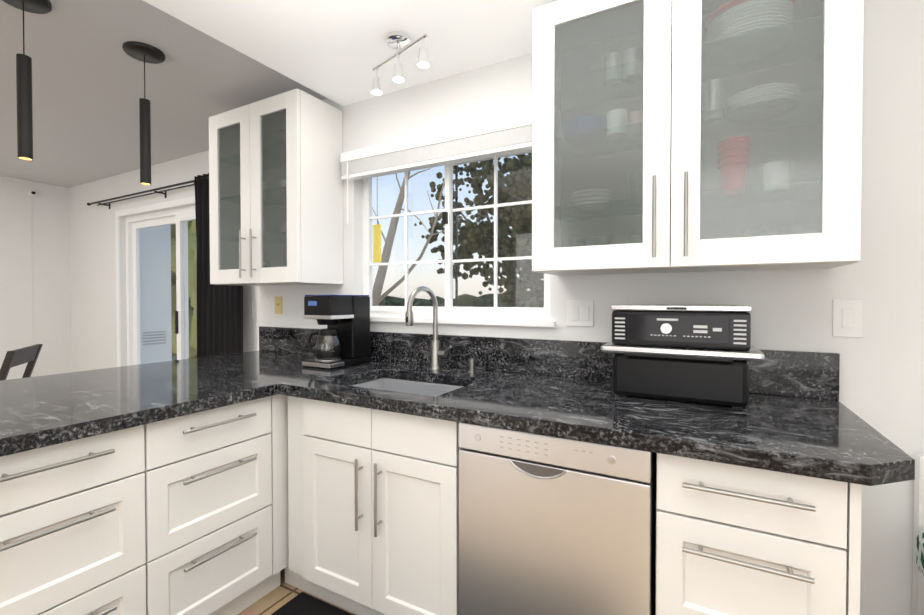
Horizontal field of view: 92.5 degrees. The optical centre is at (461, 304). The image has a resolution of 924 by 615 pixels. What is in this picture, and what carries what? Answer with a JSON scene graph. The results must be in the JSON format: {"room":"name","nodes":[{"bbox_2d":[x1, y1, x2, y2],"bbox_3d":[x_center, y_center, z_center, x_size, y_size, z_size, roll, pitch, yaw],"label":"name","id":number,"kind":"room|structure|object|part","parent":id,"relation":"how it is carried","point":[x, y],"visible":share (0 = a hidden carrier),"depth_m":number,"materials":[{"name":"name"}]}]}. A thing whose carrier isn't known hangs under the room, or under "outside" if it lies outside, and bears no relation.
{"room":"kitchen","nodes":[
{"label":"kitchen","id":0,"kind":"room"},
{"bbox_2d":[0,176,71,379],"bbox_3d":[-5.541,-0.152,2.789,0.200,2.750,4.810,0,1,29],"label":"wall","id":1,"kind":"structure","parent":0,"point":[43,225],"depth_m":4.60,"materials":[{"name":"white paint"}]},
{"bbox_2d":[28,190,36,344],"bbox_3d":[-4.417,-0.140,4.562,0.055,2.075,0.060,0,1,29],"label":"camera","id":2,"kind":"object","parent":1,"relation":"attached to","point":[31,193],"visible":0.9,"depth_m":4.57,"materials":[{"name":"white"}]},
{"bbox_2d":[139,225,171,363],"bbox_3d":[-2.576,-0.060,5.061,3.820,2.900,1.700,0,1,29],"label":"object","id":3,"kind":"object","parent":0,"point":[155,246],"depth_m":4.66,"materials":[{"name":"glass"}]},
{"bbox_2d":[69,150,256,371],"bbox_3d":[-2.844,-0.172,4.139,3.620,2.750,0.160,0,1,29],"label":"wall","id":4,"kind":"structure","parent":0,"point":[93,285],"depth_m":4.46,"materials":[{"name":"white paint"}]},
{"bbox_2d":[115,196,196,366],"bbox_3d":[-2.515,0.149,3.933,1.930,2.115,0.132,0,1,29],"label":"sliding door","id":5,"kind":"structure","parent":4,"relation":"in","point":[180,218],"depth_m":4.17,"materials":[{"name":"white plastic"}]},
{"bbox_3d":[-2.854,0.183,4.173,0.855,1.940,0.004,0,1,29],"label":"glass","id":6,"kind":"part","parent":5,"relation":"part of","materials":[{"name":"clear glass"}]},
{"bbox_3d":[-2.854,0.183,4.173,0.895,1.980,0.030,0,1,29],"label":"panel","id":7,"kind":"part","parent":5,"relation":"part of","materials":[{"name":"white plastic"}]},
{"bbox_3d":[-2.536,0.156,3.928,0.017,0.200,0.020,0,1,29],"label":"sliding door pull","id":8,"kind":"part","parent":5,"relation":"part of","materials":[{"name":"black metal"}]},
{"bbox_3d":[-2.148,0.189,3.744,0.895,1.980,0.030,0,1,29],"label":"panel","id":9,"kind":"part","parent":5,"relation":"part of","materials":[{"name":"white plastic"}]},
{"bbox_3d":[-2.148,0.189,3.744,0.855,1.940,0.004,0,1,29],"label":"glass","id":10,"kind":"part","parent":5,"relation":"part of","materials":[{"name":"clear glass"}]},
{"bbox_2d":[87,173,242,357],"bbox_3d":[-2.651,0.070,3.872,2.476,2.195,0.127,0,1,29],"label":"curtain","id":11,"kind":"object","parent":4,"relation":"attached to","point":[219,319],"visible":0.44,"depth_m":3.45,"materials":[{"name":"black fabric"}]},
{"bbox_2d":[194,173,242,357],"bbox_3d":[-1.874,0.076,3.405,0.570,2.195,0.060,0,1,29],"label":"drape","id":12,"kind":"object","parent":11,"relation":"hanging from","point":[219,307],"depth_m":3.44,"materials":[{"name":"black fabric"}]},
{"bbox_2d":[246,301,252,316],"bbox_3d":[-1.623,0.034,3.373,0.074,0.120,0.008,0,1,29],"label":"electrical outlet","id":13,"kind":"object","parent":4,"relation":"attached to","point":[249,308],"visible":1,"depth_m":3.37,"materials":[{"name":"white plastic"}]},
{"bbox_2d":[0,0,327,187],"bbox_3d":[-2.114,-1.360,0.859,8.050,0.280,5.170,0,1,29],"label":"ceiling","id":14,"kind":"structure","parent":0,"point":[87,82],"depth_m":2.52,"materials":[{"name":"grey paint"}]},
{"bbox_2d":[2,0,51,160],"bbox_3d":[-1.756,-0.910,1.773,0.170,0.646,0.170,0,1,29],"label":"pendant light","id":15,"kind":"object","parent":14,"relation":"hanging from","point":[24,107],"visible":0.98,"depth_m":1.76,"materials":[{"name":"black metal"}]},
{"bbox_3d":[-1.756,-1.104,1.770,0.004,0.218,0.004,0,1,29],"label":"cord","id":16,"kind":"part","parent":15,"relation":"part of","materials":[{"name":"black plastic"}]},
{"bbox_3d":[-1.756,-0.791,1.775,0.045,0.408,0.045,0,1,29],"label":"lamp shade","id":17,"kind":"part","parent":15,"relation":"part of","materials":[{"name":"black metal"}]},
{"bbox_2d":[122,41,164,184],"bbox_3d":[-1.551,-0.915,2.164,0.170,0.646,0.170,0,1,29],"label":"pendant light","id":18,"kind":"object","parent":14,"relation":"hanging from","point":[143,52],"visible":0.98,"depth_m":2.15,"materials":[{"name":"black metal"}]},
{"bbox_3d":[-1.551,-1.109,2.161,0.004,0.218,0.004,0,1,29],"label":"cord","id":19,"kind":"part","parent":18,"relation":"part of","materials":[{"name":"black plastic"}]},
{"bbox_3d":[-1.551,-0.796,2.166,0.045,0.408,0.045,0,1,29],"label":"lamp shade","id":20,"kind":"part","parent":18,"relation":"part of","materials":[{"name":"black metal"}]},
{"bbox_2d":[237,568,355,614],"bbox_3d":[-2.114,1.290,0.897,8.050,0.080,5.170,0,1,29],"label":"floor","id":21,"kind":"structure","parent":0,"point":[277,598],"depth_m":1.85,"materials":[{"name":"wood"}]},
{"bbox_2d":[0,344,42,380],"bbox_3d":[-2.856,0.742,2.522,0.593,0.970,0.450,0,1,-28],"label":"dining chair","id":22,"kind":"object","parent":21,"relation":"on","point":[20,356],"visible":0.46,"depth_m":2.60,"materials":[{"name":"grey wood"}]},
{"bbox_2d":[0,423,155,614],"bbox_3d":[-1.577,0.809,1.461,1.039,0.866,0.470,0,1,29],"label":"base cabinet","id":23,"kind":"object","parent":21,"relation":"on","point":[78,517],"depth_m":1.27,"materials":[{"name":"white wood"}]},
{"bbox_3d":[-1.106,0.434,1.196,0.038,0.012,0.270,0,1,29],"label":"handle","id":24,"kind":"part","parent":23,"relation":"part of","materials":[{"name":"silver metal"}]},
{"bbox_3d":[-1.106,0.606,1.199,0.038,0.012,0.270,0,1,29],"label":"handle","id":25,"kind":"part","parent":23,"relation":"part of","materials":[{"name":"silver metal"}]},
{"bbox_3d":[-1.131,0.458,1.210,0.020,0.152,0.463,0,1,29],"label":"drawer","id":26,"kind":"part","parent":23,"relation":"part of","materials":[{"name":"white wood"}]},
{"bbox_3d":[-1.131,0.684,1.214,0.020,0.290,0.463,0,1,29],"label":"drawer","id":27,"kind":"part","parent":23,"relation":"part of","materials":[{"name":"white wood"}]},
{"bbox_3d":[-1.131,0.981,1.218,0.020,0.290,0.463,0,1,29],"label":"drawer","id":28,"kind":"part","parent":23,"relation":"part of","materials":[{"name":"white wood"}]},
{"bbox_3d":[-1.106,0.901,1.203,0.038,0.012,0.270,0,1,29],"label":"handle","id":29,"kind":"part","parent":23,"relation":"part of","materials":[{"name":"silver metal"}]},
{"bbox_2d":[0,364,271,456],"bbox_3d":[-1.609,0.351,1.382,1.093,0.045,1.530,0,1,29],"label":"countertop","id":30,"kind":"structure","parent":23,"relation":"on","point":[36,412],"depth_m":1.55,"materials":[{"name":"black stone"}]},
{"bbox_2d":[152,395,279,614],"bbox_3d":[-1.351,0.803,1.871,1.039,0.866,0.466,0,1,29],"label":"base cabinet","id":31,"kind":"object","parent":21,"relation":"on","point":[185,515],"depth_m":1.62,"materials":[{"name":"white wood"}]},
{"bbox_3d":[-0.905,0.452,1.621,0.020,0.152,0.463,0,1,29],"label":"drawer","id":32,"kind":"part","parent":31,"relation":"part of","materials":[{"name":"white wood"}]},
{"bbox_3d":[-0.905,0.679,1.624,0.020,0.290,0.463,0,1,29],"label":"drawer","id":33,"kind":"part","parent":31,"relation":"part of","materials":[{"name":"white wood"}]},
{"bbox_3d":[-0.905,0.975,1.629,0.020,0.290,0.463,0,1,29],"label":"drawer","id":34,"kind":"part","parent":31,"relation":"part of","materials":[{"name":"white wood"}]},
{"bbox_3d":[-0.879,0.428,1.607,0.038,0.012,0.270,0,1,29],"label":"handle","id":35,"kind":"part","parent":31,"relation":"part of","materials":[{"name":"silver metal"}]},
{"bbox_3d":[-0.879,0.600,1.609,0.038,0.012,0.270,0,1,29],"label":"handle","id":36,"kind":"part","parent":31,"relation":"part of","materials":[{"name":"silver metal"}]},
{"bbox_3d":[-0.879,0.895,1.613,0.038,0.012,0.270,0,1,29],"label":"handle","id":37,"kind":"part","parent":31,"relation":"part of","materials":[{"name":"silver metal"}]},
{"bbox_2d":[148,326,914,485],"bbox_3d":[-0.210,0.263,1.921,3.020,0.206,0.767,0,1,29],"label":"countertop","id":38,"kind":"structure","parent":31,"relation":"on","point":[795,416],"depth_m":1.52,"materials":[{"name":"black stone"}]},
{"bbox_2d":[302,295,369,369],"bbox_3d":[-0.658,0.132,2.321,0.203,0.366,0.301,0,1,29],"label":"coffee maker","id":39,"kind":"object","parent":38,"relation":"on","point":[342,340],"visible":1,"depth_m":2.24,"materials":[{"name":"black plastic"}]},
{"bbox_2d":[316,319,339,324],"bbox_3d":[-0.684,0.086,2.261,0.120,0.030,0.120,0,1,29],"label":"basket","id":40,"kind":"object","parent":39,"relation":"on","point":[320,321],"depth_m":2.22,"materials":[{"name":"black plastic"}]},
{"bbox_2d":[351,378,463,396],"bbox_3d":[-0.243,0.474,1.886,0.584,0.212,0.424,0,1,29],"label":"sink","id":41,"kind":"object","parent":38,"relation":"in","point":[414,387],"visible":0.04,"depth_m":2.10,"materials":[{"name":"silver metal"}]},
{"bbox_2d":[405,286,451,369],"bbox_3d":[-0.147,0.115,2.104,0.145,0.407,0.242,0,1,29],"label":"faucet","id":42,"kind":"object","parent":38,"relation":"on","point":[437,353],"visible":1,"depth_m":2.17,"materials":[{"name":"silver metal"}]},
{"bbox_3d":[-0.187,0.050,2.119,0.047,0.277,0.213,0,1,29],"label":"spout","id":43,"kind":"part","parent":42,"relation":"part of","materials":[{"name":"silver metal"}]},
{"bbox_2d":[468,358,476,372],"bbox_3d":[0.048,0.288,2.100,0.044,0.062,0.043,0,1,29],"label":"soap dispenser","id":44,"kind":"object","parent":38,"relation":"on","point":[472,361],"visible":1,"depth_m":2.09,"materials":[{"name":"silver metal"}]},
{"bbox_2d":[601,304,764,408],"bbox_3d":[0.769,0.163,1.573,0.484,0.325,0.284,0,1,29],"label":"toaster oven","id":45,"kind":"object","parent":38,"relation":"on","point":[703,354],"visible":1,"depth_m":1.46,"materials":[{"name":"black plastic"}]},
{"bbox_3d":[0.712,0.079,1.469,0.300,0.087,0.004,0,1,29],"label":"panel","id":46,"kind":"part","parent":45,"relation":"part of","materials":[{"name":"black plastic"}]},
{"bbox_2d":[276,394,288,570],"bbox_3d":[-1.057,0.795,2.403,1.039,0.866,0.750,0,1,29],"label":"filler panel","id":47,"kind":"object","parent":21,"relation":"on","point":[282,551],"depth_m":1.87,"materials":[{"name":"white wood"}]},
{"bbox_2d":[271,592,352,614],"bbox_3d":[-0.326,1.238,1.238,1.250,0.014,0.795,0,1,29],"label":"kitchen rug","id":48,"kind":"object","parent":21,"relation":"on","point":[302,603],"visible":1,"depth_m":1.78,"materials":[{"name":"black fabric"}]},
{"bbox_2d":[459,422,655,614],"bbox_3d":[0.408,0.807,1.601,0.574,0.866,0.710,0,1,29],"label":"dishwasher","id":49,"kind":"object","parent":21,"relation":"on","point":[549,525],"visible":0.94,"depth_m":1.28,"materials":[{"name":"silver metal"}]},
{"bbox_3d":[0.249,0.422,1.306,0.574,0.084,0.043,0,1,29],"label":"panel","id":50,"kind":"part","parent":49,"relation":"part of","materials":[{"name":"silver metal"}]},
{"bbox_2d":[651,452,655,614],"bbox_3d":[0.420,0.757,1.621,0.572,0.766,0.662,0,1,29],"label":"tub","id":51,"kind":"object","parent":49,"relation":"in","point":[653,498],"depth_m":1.24,"materials":[{"name":"black"}]},
{"bbox_2d":[655,453,861,614],"bbox_3d":[0.857,0.810,1.373,0.410,0.866,0.708,0,1,29],"label":"base cabinet","id":52,"kind":"object","parent":21,"relation":"on","point":[731,539],"depth_m":1.05,"materials":[{"name":"white wood"}]},
{"bbox_3d":[0.682,0.686,1.074,0.384,0.290,0.020,0,1,29],"label":"drawer","id":53,"kind":"part","parent":52,"relation":"part of","materials":[{"name":"white wood"}]},
{"bbox_3d":[0.682,0.460,1.071,0.384,0.152,0.020,0,1,29],"label":"drawer","id":54,"kind":"part","parent":52,"relation":"part of","materials":[{"name":"white wood"}]},
{"bbox_2d":[912,453,923,614],"bbox_3d":[1.683,0.863,1.056,0.760,0.770,0.466,0,1,29],"label":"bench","id":55,"kind":"object","parent":21,"relation":"on","point":[918,582],"visible":0.89,"depth_m":1.40,"materials":[{"name":"white"}]},
{"bbox_2d":[916,531,923,574],"bbox_3d":[1.654,0.768,1.044,0.742,0.140,0.400,0,1,29],"label":"cushion","id":56,"kind":"object","parent":55,"relation":"on","point":[920,552],"visible":0.87,"depth_m":1.35,"materials":[{"name":"fabric"}]},
{"bbox_2d":[143,0,558,105],"bbox_3d":[-0.311,-1.168,-0.230,3.440,0.068,4.600,0,1,29],"label":"ceiling soffit","id":57,"kind":"structure","parent":0,"point":[336,51],"depth_m":1.91,"materials":[{"name":"white paint"}]},
{"bbox_2d":[371,31,429,94],"bbox_3d":[-0.278,-1.075,1.935,0.380,0.180,0.150,0,1,29],"label":"spotlight","id":58,"kind":"object","parent":57,"relation":"attached to","point":[400,42],"visible":1,"depth_m":1.92,"materials":[{"name":"silver metal"}]},
{"bbox_2d":[257,0,923,614],"bbox_3d":[0.580,-0.141,2.012,4.430,2.750,0.160,0,1,29],"label":"wall","id":59,"kind":"structure","parent":0,"point":[881,382],"depth_m":1.50,"materials":[{"name":"white paint"}]},
{"bbox_2d":[209,88,342,285],"bbox_3d":[-1.133,-0.632,2.642,0.775,1.020,0.372,0,1,29],"label":"upper cabinet","id":60,"kind":"object","parent":59,"relation":"attached to","point":[275,196],"visible":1,"depth_m":2.50,"materials":[{"name":"white wood"}]},
{"bbox_3d":[-1.369,-0.632,2.615,0.231,0.862,0.005,0,1,29],"label":"glass","id":61,"kind":"part","parent":60,"relation":"part of","materials":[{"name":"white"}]},
{"bbox_3d":[-1.370,-0.632,2.615,0.385,1.016,0.020,0,1,29],"label":"door","id":62,"kind":"part","parent":60,"relation":"part of","materials":[{"name":"white wood"}]},
{"bbox_3d":[-1.255,-0.288,2.524,0.012,0.270,0.038,0,1,29],"label":"handle","id":63,"kind":"part","parent":60,"relation":"part of","materials":[{"name":"silver metal"}]},
{"bbox_3d":[-1.173,-0.288,2.478,0.012,0.270,0.038,0,1,29],"label":"handle","id":64,"kind":"part","parent":60,"relation":"part of","materials":[{"name":"silver metal"}]},
{"bbox_2d":[222,143,285,169],"bbox_3d":[-1.116,-0.893,2.669,0.737,0.006,0.281,0,1,29],"label":"shelf","id":65,"kind":"object","parent":60,"relation":"attached to","point":[233,162],"depth_m":2.77,"materials":[{"name":"clear glass"}]},
{"bbox_2d":[222,187,286,205],"bbox_3d":[-1.116,-0.653,2.672,0.737,0.006,0.281,0,1,29],"label":"shelf","id":66,"kind":"object","parent":60,"relation":"attached to","point":[284,188],"depth_m":2.78,"materials":[{"name":"clear glass"}]},
{"bbox_2d":[222,232,286,243],"bbox_3d":[-1.116,-0.403,2.676,0.737,0.006,0.281,0,1,29],"label":"shelf","id":67,"kind":"object","parent":60,"relation":"attached to","point":[235,240],"depth_m":2.79,"materials":[{"name":"clear glass"}]},
{"bbox_2d":[263,181,266,198],"bbox_3d":[-1.248,-0.707,2.738,0.080,0.100,0.080,0,1,29],"label":"cup","id":68,"kind":"object","parent":60,"relation":"on","point":[263,181],"depth_m":2.73,"materials":[{"name":"white ceramic"}]},
{"bbox_3d":[-1.030,-0.629,2.428,0.231,0.862,0.005,0,1,29],"label":"glass","id":69,"kind":"part","parent":60,"relation":"part of","materials":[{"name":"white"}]},
{"bbox_3d":[-1.030,-0.629,2.428,0.385,1.016,0.020,0,1,29],"label":"door","id":70,"kind":"part","parent":60,"relation":"part of","materials":[{"name":"white wood"}]},
{"bbox_2d":[275,297,281,313],"bbox_3d":[-1.208,0.003,2.899,0.070,0.114,0.016,0,1,29],"label":"light switch","id":71,"kind":"object","parent":59,"relation":"attached to","point":[278,305],"visible":1,"depth_m":2.90,"materials":[{"name":"beige plastic"}]},
{"bbox_2d":[362,150,549,318],"bbox_3d":[-0.070,-0.371,2.383,1.180,0.880,0.062,0,1,29],"label":"window","id":72,"kind":"structure","parent":59,"relation":"in","point":[491,315],"depth_m":2.36,"materials":[{"name":"white plastic"}]},
{"bbox_3d":[-0.314,-0.373,2.500,0.560,0.800,0.004,0,1,29],"label":"glass","id":73,"kind":"part","parent":72,"relation":"part of","materials":[{"name":"clear glass"}]},
{"bbox_3d":[-0.315,-0.373,2.499,0.580,0.820,0.030,0,1,29],"label":"window sash","id":74,"kind":"part","parent":72,"relation":"part of","materials":[{"name":"white wood"}]},
{"bbox_2d":[340,112,531,222],"bbox_3d":[-0.142,-0.665,2.267,1.253,0.410,0.070,0,1,29],"label":"window blind","id":75,"kind":"object","parent":72,"relation":"attached to","point":[507,135],"visible":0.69,"depth_m":2.22,"materials":[{"name":"white fabric"}]},
{"bbox_2d":[442,212,447,223],"bbox_3d":[-0.090,-0.461,2.347,0.024,0.060,0.018,0,1,29],"label":"window latch","id":76,"kind":"object","parent":72,"relation":"attached to","point":[444,217],"depth_m":2.34,"materials":[{"name":"black"}]},
{"bbox_2d":[455,166,457,305],"bbox_3d":[-0.029,-0.372,2.399,0.012,0.760,0.006,0,1,29],"label":"window screen edge","id":77,"kind":"object","parent":72,"relation":"attached to","point":[456,229],"depth_m":2.40,"materials":[{"name":"black"}]},
{"bbox_3d":[0.173,-0.370,2.266,0.560,0.800,0.004,0,1,29],"label":"glass","id":78,"kind":"part","parent":72,"relation":"part of","materials":[{"name":"clear glass"}]},
{"bbox_3d":[0.173,-0.370,2.265,0.580,0.820,0.030,0,1,29],"label":"window sash","id":79,"kind":"part","parent":72,"relation":"part of","materials":[{"name":"white wood"}]},
{"bbox_2d":[370,315,549,320],"bbox_3d":[-0.098,0.068,2.340,1.179,0.004,0.075,0,1,29],"label":"window stool","id":80,"kind":"structure","parent":59,"relation":"attached to","point":[464,318],"depth_m":2.25,"materials":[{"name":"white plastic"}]},
{"bbox_2d":[370,316,555,326],"bbox_3d":[-0.122,0.084,2.296,1.240,0.028,0.024,0,1,29],"label":"window sill","id":81,"kind":"structure","parent":59,"relation":"attached to","point":[526,323],"depth_m":2.18,"materials":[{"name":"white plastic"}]},
{"bbox_2d":[259,326,839,400],"bbox_3d":[-0.032,0.236,2.244,3.020,0.160,0.027,0,1,29],"label":"backsplash","id":82,"kind":"structure","parent":59,"relation":"attached to","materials":[{"name":"black stone"}]},
{"bbox_2d":[567,300,593,326],"bbox_3d":[0.520,0.038,1.950,0.118,0.116,0.009,0,1,29],"label":"double light switch","id":83,"kind":"object","parent":59,"relation":"attached to","point":[580,312],"visible":1,"depth_m":1.95,"materials":[{"name":"white plastic"}]},
{"bbox_2d":[532,0,863,275],"bbox_3d":[0.765,-0.629,1.595,0.970,1.006,0.372,0,1,29],"label":"upper cabinet","id":84,"kind":"object","parent":59,"relation":"attached to","point":[672,136],"visible":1,"depth_m":1.49,"materials":[{"name":"white wood"}]},
{"bbox_3d":[0.473,-0.210,1.807,0.072,0.125,0.072,0,1,29],"label":"dish glass","id":85,"kind":"part","parent":84,"relation":"part of","materials":[{"name":"glass"}]},
{"bbox_2d":[572,189,612,196],"bbox_3d":[0.521,-0.435,1.766,0.160,0.017,0.160,0,1,29],"label":"plate","id":86,"kind":"object","parent":84,"relation":"on","point":[599,190],"depth_m":1.70,"materials":[{"name":"white ceramic"}]},
{"bbox_2d":[572,193,612,200],"bbox_3d":[0.521,-0.419,1.766,0.160,0.017,0.160,0,1,29],"label":"plate","id":87,"kind":"object","parent":84,"relation":"on","point":[579,197],"depth_m":1.71,"materials":[{"name":"white ceramic"}]},
{"bbox_2d":[572,197,612,204],"bbox_3d":[0.521,-0.403,1.767,0.160,0.017,0.160,0,1,29],"label":"plate","id":88,"kind":"object","parent":84,"relation":"on","point":[602,199],"depth_m":1.71,"materials":[{"name":"white ceramic"}]},
{"bbox_2d":[572,201,612,211],"bbox_3d":[0.521,-0.387,1.767,0.160,0.017,0.160,0,1,29],"label":"plate","id":89,"kind":"object","parent":84,"relation":"on","point":[609,205],"depth_m":1.72,"materials":[{"name":"white ceramic"}]},
{"bbox_3d":[0.486,-0.629,1.592,0.328,0.848,0.005,0,1,29],"label":"glass","id":90,"kind":"part","parent":84,"relation":"part of","materials":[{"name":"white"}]},
{"bbox_3d":[0.486,-0.629,1.592,0.482,1.002,0.020,0,1,29],"label":"door","id":91,"kind":"part","parent":84,"relation":"part of","materials":[{"name":"white wood"}]},
{"bbox_3d":[0.560,-0.209,1.759,0.072,0.125,0.072,0,1,29],"label":"dish glass","id":92,"kind":"part","parent":84,"relation":"part of","materials":[{"name":"glass"}]},
{"bbox_3d":[0.656,-0.439,1.680,0.072,0.125,0.072,0,1,29],"label":"dish glass","id":93,"kind":"part","parent":84,"relation":"part of","materials":[{"name":"glass"}]},
{"bbox_3d":[0.674,-0.209,1.696,0.072,0.125,0.072,0,1,29],"label":"dish glass","id":94,"kind":"part","parent":84,"relation":"part of","materials":[{"name":"glass"}]},
{"bbox_3d":[0.643,-0.292,1.477,0.012,0.270,0.038,0,1,29],"label":"handle","id":95,"kind":"part","parent":84,"relation":"part of","materials":[{"name":"silver metal"}]},
{"bbox_3d":[0.726,-0.292,1.431,0.012,0.270,0.038,0,1,29],"label":"handle","id":96,"kind":"part","parent":84,"relation":"part of","materials":[{"name":"silver metal"}]},
{"bbox_2d":[555,180,821,220],"bbox_3d":[0.782,-0.373,1.629,0.932,0.006,0.281,0,1,29],"label":"shelf","id":97,"kind":"object","parent":84,"relation":"attached to","point":[735,202],"depth_m":1.64,"materials":[{"name":"clear glass"}]},
{"bbox_2d":[555,90,822,160],"bbox_3d":[0.782,-0.638,1.625,0.932,0.006,0.281,0,1,29],"label":"shelf","id":98,"kind":"object","parent":84,"relation":"attached to","point":[773,105],"depth_m":1.60,"materials":[{"name":"clear glass"}]},
{"bbox_2d":[555,15,823,110],"bbox_3d":[0.782,-0.858,1.622,0.932,0.006,0.281,0,1,29],"label":"shelf","id":99,"kind":"object","parent":84,"relation":"attached to","point":[785,35],"depth_m":1.57,"materials":[{"name":"clear glass"}]},
{"bbox_3d":[0.976,-0.890,1.508,0.250,0.017,0.250,0,1,29],"label":"dish plate","id":100,"kind":"part","parent":84,"relation":"part of","materials":[{"name":"white ceramic"}]},
{"bbox_3d":[0.976,-0.868,1.509,0.250,0.017,0.250,0,1,29],"label":"dish plate","id":101,"kind":"part","parent":84,"relation":"part of","materials":[{"name":"white ceramic"}]},
{"bbox_3d":[0.976,-0.956,1.508,0.250,0.017,0.250,0,1,29],"label":"dish plate","id":102,"kind":"part","parent":84,"relation":"part of","materials":[{"name":"white ceramic"}]},
{"bbox_3d":[0.976,-0.934,1.508,0.250,0.017,0.250,0,1,29],"label":"dish plate","id":103,"kind":"part","parent":84,"relation":"part of","materials":[{"name":"white ceramic"}]},
{"bbox_3d":[0.976,-0.923,1.508,0.250,0.017,0.250,0,1,29],"label":"dish plate","id":104,"kind":"part","parent":84,"relation":"part of","materials":[{"name":"white ceramic"}]},
{"bbox_3d":[0.976,-0.912,1.508,0.250,0.017,0.250,0,1,29],"label":"dish plate","id":105,"kind":"part","parent":84,"relation":"part of","materials":[{"name":"white ceramic"}]},
{"bbox_3d":[0.976,-0.901,1.508,0.250,0.017,0.250,0,1,29],"label":"dish plate","id":106,"kind":"part","parent":84,"relation":"part of","materials":[{"name":"white ceramic"}]},
{"bbox_3d":[0.976,-0.879,1.509,0.250,0.017,0.250,0,1,29],"label":"dish plate","id":107,"kind":"part","parent":84,"relation":"part of","materials":[{"name":"white ceramic"}]},
{"bbox_3d":[0.976,-0.945,1.508,0.250,0.017,0.250,0,1,29],"label":"dish plate","id":108,"kind":"part","parent":84,"relation":"part of","materials":[{"name":"white ceramic"}]},
{"bbox_3d":[1.012,-0.204,1.521,0.072,0.120,0.072,0,1,29],"label":"dish glass","id":109,"kind":"part","parent":84,"relation":"part of","materials":[{"name":"glass"}]},
{"bbox_3d":[0.911,-0.626,1.358,0.328,0.848,0.005,0,1,29],"label":"glass","id":110,"kind":"part","parent":84,"relation":"part of","materials":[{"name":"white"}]},
{"bbox_3d":[1.011,-0.693,1.492,0.200,0.017,0.200,0,1,29],"label":"dish plate","id":111,"kind":"part","parent":84,"relation":"part of","materials":[{"name":"white ceramic"}]},
{"bbox_3d":[1.011,-0.648,1.493,0.200,0.017,0.200,0,1,29],"label":"dish plate","id":112,"kind":"part","parent":84,"relation":"part of","materials":[{"name":"white ceramic"}]},
{"bbox_3d":[1.011,-0.684,1.492,0.200,0.017,0.200,0,1,29],"label":"dish plate","id":113,"kind":"part","parent":84,"relation":"part of","materials":[{"name":"white ceramic"}]},
{"bbox_3d":[1.011,-0.675,1.492,0.200,0.017,0.200,0,1,29],"label":"dish plate","id":114,"kind":"part","parent":84,"relation":"part of","materials":[{"name":"white ceramic"}]},
{"bbox_3d":[1.011,-0.666,1.492,0.200,0.017,0.200,0,1,29],"label":"dish plate","id":115,"kind":"part","parent":84,"relation":"part of","materials":[{"name":"white ceramic"}]},
{"bbox_3d":[1.011,-0.657,1.492,0.200,0.017,0.200,0,1,29],"label":"dish plate","id":116,"kind":"part","parent":84,"relation":"part of","materials":[{"name":"white ceramic"}]},
{"bbox_3d":[0.911,-0.626,1.357,0.482,1.002,0.020,0,1,29],"label":"door","id":117,"kind":"part","parent":84,"relation":"part of","materials":[{"name":"white wood"}]},
{"bbox_3d":[1.091,-0.203,1.478,0.072,0.120,0.072,0,1,29],"label":"dish glass","id":118,"kind":"part","parent":84,"relation":"part of","materials":[{"name":"glass"}]},
{"bbox_2d":[832,299,862,337],"bbox_3d":[1.318,0.046,1.510,0.081,0.130,0.009,0,1,29],"label":"light switch","id":119,"kind":"object","parent":59,"relation":"attached to","point":[847,320],"visible":1,"depth_m":1.51,"materials":[{"name":"white plastic"}]},
{"label":"outside","id":120,"kind":"structure","parent":0,"visible":0},
{"bbox_3d":[-0.871,8.941,29.406,130.000,0.200,45.500,0,1,29],"label":"ground","id":121,"kind":"structure","parent":120,"visible":0},
{"bbox_2d":[384,290,536,301],"bbox_3d":[16.876,2.849,61.502,110.000,11.058,42.000,0,1,29],"label":"ridge","id":122,"kind":"object","parent":121,"relation":"on","point":[480,297],"depth_m":55.83,"materials":[{"name":"grey"}]},
{"bbox_2d":[378,294,543,307],"bbox_3d":[-1.362,4.113,26.417,32.941,9.541,8.448,0,1,29],"label":"tree","id":123,"kind":"object","parent":121,"relation":"on","point":[477,300],"depth_m":23.13,"materials":[{"name":"green plant"}]},
{"bbox_3d":[-5.027,4.742,8.452,0.100,8.800,0.100,0,1,29],"label":"shrub","id":124,"kind":"object","parent":121,"relation":"on","visible":0},
{"bbox_2d":[171,220,196,358],"bbox_3d":[-5.074,-0.751,8.390,3.014,3.759,1.460,0,1,29],"label":"shrub","id":125,"kind":"object","parent":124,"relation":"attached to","point":[191,302],"depth_m":7.87,"materials":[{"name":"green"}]},
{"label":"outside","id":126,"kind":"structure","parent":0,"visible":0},
{"bbox_2d":[373,211,380,262],"bbox_3d":[-0.584,-0.836,3.040,0.060,1.090,0.015,0,1,29],"label":"hanging sign","id":127,"kind":"object","parent":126,"point":[376,236],"depth_m":3.04,"materials":[{"name":"yellow"}]},
{"bbox_2d":[372,168,467,305],"bbox_3d":[-0.680,2.379,5.638,1.344,9.612,0.885,0,1,29],"label":"bare tree","id":128,"kind":"object","parent":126,"point":[388,245],"depth_m":5.45,"materials":[{"name":"beige plant"}]},
{"bbox_2d":[414,153,543,307],"bbox_3d":[1.389,1.442,13.891,6.391,13.250,4.937,0,1,29],"label":"tree","id":129,"kind":"object","parent":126,"point":[513,279],"depth_m":13.11,"materials":[{"name":"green plant"}]}
]}

